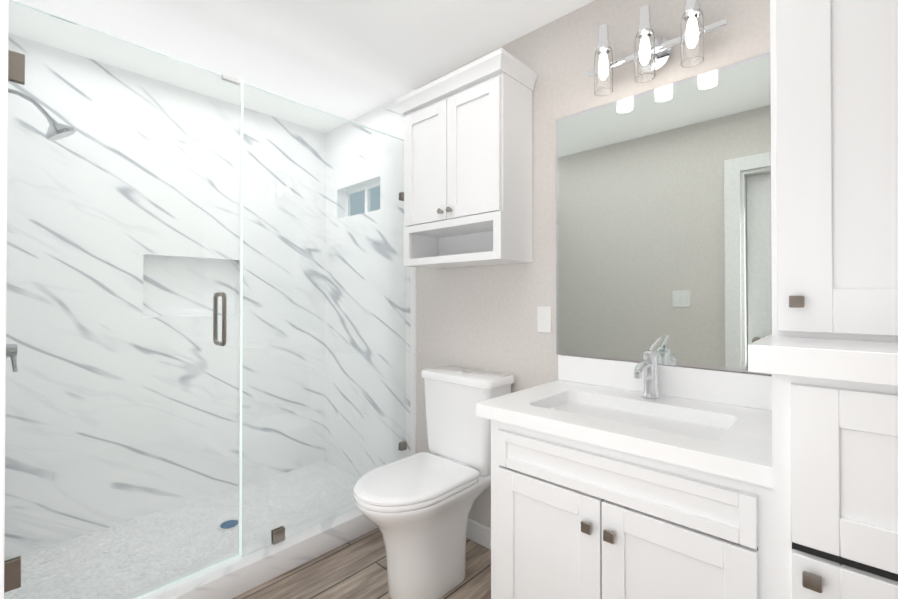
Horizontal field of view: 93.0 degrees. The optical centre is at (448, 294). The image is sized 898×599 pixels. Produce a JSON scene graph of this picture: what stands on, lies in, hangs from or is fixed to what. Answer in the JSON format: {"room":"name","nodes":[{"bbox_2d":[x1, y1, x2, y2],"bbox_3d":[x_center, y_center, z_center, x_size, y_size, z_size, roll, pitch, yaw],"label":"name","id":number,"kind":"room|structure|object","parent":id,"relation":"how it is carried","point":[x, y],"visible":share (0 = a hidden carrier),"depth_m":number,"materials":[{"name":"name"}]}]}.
{"room":"bathroom","nodes":[
{"label":"bathroom","id":0,"kind":"room"},
{"bbox_2d":[4,33,325,559],"bbox_3d":[-1.577,0.024,2.528,0.150,2.440,1.800,0,-1,43],"label":"wall","id":1,"kind":"structure","parent":0,"point":[180,162],"depth_m":2.34,"materials":[{"name":"tile"}]},
{"bbox_2d":[9,0,593,132],"bbox_3d":[-0.306,-1.255,1.431,3.620,0.100,1.920,0,-1,43],"label":"ceiling","id":2,"kind":"structure","parent":0,"point":[350,60],"depth_m":2.00,"materials":[{"name":"white paint"}]},
{"bbox_2d":[233,528,490,598],"bbox_3d":[-0.306,1.285,1.411,3.620,0.100,1.920,0,-1,43],"label":"floor","id":3,"kind":"structure","parent":0,"point":[355,568],"depth_m":1.87,"materials":[{"name":"brown wood"}]},
{"bbox_2d":[4,460,359,598],"bbox_3d":[-1.182,1.224,2.231,0.820,0.035,1.680,0,-1,43],"label":"mosaic shower floor","id":4,"kind":"structure","parent":3,"relation":"on","point":[52,592],"depth_m":2.11,"materials":[{"name":"tile"}]},
{"bbox_2d":[217,519,238,529],"bbox_3d":[-1.152,1.204,2.235,0.110,0.004,0.110,0,-1,43],"label":"shower drain","id":5,"kind":"object","parent":4,"relation":"on","point":[229,526],"depth_m":2.23,"materials":[{"name":"silver metal"}]},
{"bbox_2d":[119,502,377,598],"bbox_3d":[-0.828,1.184,1.900,0.150,0.110,1.680,0,-1,43],"label":"shower curb","id":6,"kind":"structure","parent":3,"relation":"on","point":[234,577],"depth_m":1.86,"materials":[{"name":"stone"}]},
{"bbox_2d":[240,82,406,556],"bbox_3d":[-0.576,0.107,2.178,0.024,2.047,0.934,0,-1,43],"label":"glass","id":7,"kind":"object","parent":6,"relation":"on","point":[278,534],"visible":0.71,"depth_m":2.07,"materials":[{"name":"clear glass"}]},
{"bbox_2d":[354,366,513,598],"bbox_3d":[-0.086,0.800,1.862,0.436,0.877,0.715,0,-1,43],"label":"toilet","id":8,"kind":"object","parent":3,"relation":"on","point":[415,508],"visible":0.96,"depth_m":1.78,"materials":[{"name":"white ceramic"}]},
{"bbox_2d":[476,355,772,598],"bbox_3d":[0.569,0.743,1.348,0.790,0.982,0.577,0,-1,43],"label":"bathroom vanity","id":9,"kind":"object","parent":3,"relation":"on","point":[608,481],"visible":0.98,"depth_m":1.17,"materials":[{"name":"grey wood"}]},
{"bbox_2d":[633,337,661,398],"bbox_3d":[0.677,0.254,1.468,0.060,0.210,0.175,0,-1,43],"label":"faucet","id":10,"kind":"object","parent":9,"relation":"on","point":[646,366],"visible":0.98,"depth_m":1.48,"materials":[{"name":"silver metal"}]},
{"bbox_2d":[748,0,897,598],"bbox_3d":[1.045,0.013,0.865,0.639,2.436,0.642,0,-1,43],"label":"tall cabinet","id":11,"kind":"object","parent":3,"relation":"on","point":[825,353],"visible":1,"depth_m":0.91,"materials":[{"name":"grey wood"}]},
{"bbox_2d":[325,0,771,527],"bbox_3d":[0.327,0.020,2.062,3.570,2.440,0.120,0,-1,43],"label":"wall","id":12,"kind":"structure","parent":0,"point":[480,317],"depth_m":2.20,"materials":[{"name":"paint"}]},
{"bbox_2d":[346,182,379,216],"bbox_3d":[-0.556,-0.645,2.930,0.494,0.210,0.035,0,-1,43],"label":"window","id":13,"kind":"structure","parent":12,"relation":"in","point":[357,204],"depth_m":2.98,"materials":[{"name":"clear glass"}]},
{"bbox_2d":[410,88,415,454],"bbox_3d":[-0.207,-0.032,2.474,0.042,2.330,0.007,0,-1,43],"label":"trim","id":14,"kind":"structure","parent":12,"relation":"attached to","point":[412,360],"depth_m":2.47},
{"bbox_2d":[396,48,536,268],"bbox_3d":[0.064,-0.571,2.041,0.660,0.849,0.271,0,-1,43],"label":"upper cabinet","id":15,"kind":"object","parent":12,"relation":"attached to","point":[468,200],"visible":1,"depth_m":1.90,"materials":[{"name":"white wood"}]},
{"bbox_2d":[466,518,490,549],"bbox_3d":[0.147,1.190,2.129,0.958,0.100,0.014,0,-1,43],"label":"baseboard","id":16,"kind":"structure","parent":12,"relation":"attached to","point":[479,533],"depth_m":2.10,"materials":[{"name":"white wood"}]},
{"bbox_2d":[537,306,550,332],"bbox_3d":[0.421,0.109,1.885,0.070,0.116,0.008,0,-1,43],"label":"electrical outlet plate","id":17,"kind":"object","parent":12,"relation":"attached to","point":[544,319],"visible":1,"depth_m":1.88,"materials":[{"name":"white plastic"}]},
{"bbox_2d":[588,0,727,95],"bbox_3d":[0.713,-0.884,1.522,0.470,0.250,0.145,0,-1,43],"label":"sconce","id":18,"kind":"object","parent":12,"relation":"attached to","point":[651,56],"visible":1,"depth_m":1.48,"materials":[{"name":"silver metal"}]},
{"bbox_2d":[556,53,771,374],"bbox_3d":[0.741,-0.253,1.586,0.753,1.011,0.008,0,-1,43],"label":"mirror","id":19,"kind":"object","parent":12,"relation":"attached to","point":[663,212],"visible":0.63,"depth_m":1.53,"materials":[{"name":"silver mirror"}]},
{"bbox_3d":[-0.533,0.007,0.402,2.320,2.440,0.120,0,-1,43],"label":"wall","id":20,"kind":"structure","parent":0,"visible":0},
{"bbox_2d":[0,0,8,598],"bbox_3d":[-0.111,0.154,0.018,1.000,2.140,0.138,0,-1,43],"label":"door frame","id":21,"kind":"structure","parent":20,"relation":"attached to","point":[4,19],"depth_m":0.35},
{"bbox_3d":[-1.738,0.016,1.528,0.980,2.440,0.120,0,-1,43],"label":"wall","id":22,"kind":"structure","parent":0,"visible":0},
{"bbox_2d":[6,344,17,371],"bbox_3d":[-1.715,0.217,1.640,0.170,0.170,0.076,0,-1,43],"label":"shower valve","id":23,"kind":"object","parent":22,"relation":"attached to","point":[12,348],"depth_m":1.64,"materials":[{"name":"silver metal"}]},
{"bbox_2d":[8,88,75,140],"bbox_3d":[-1.657,-0.728,1.709,0.110,0.190,0.246,0,-1,43],"label":"shower head","id":24,"kind":"object","parent":22,"relation":"attached to","point":[58,126],"depth_m":1.73},
{"bbox_2d":[4,0,241,598],"bbox_3d":[-1.149,0.094,1.565,0.116,2.042,0.738,0,-1,43],"label":"shower glass door","id":25,"kind":"structure","parent":22,"relation":"attached to","point":[13,566],"depth_m":1.54,"materials":[{"name":"clear glass"}]}
]}

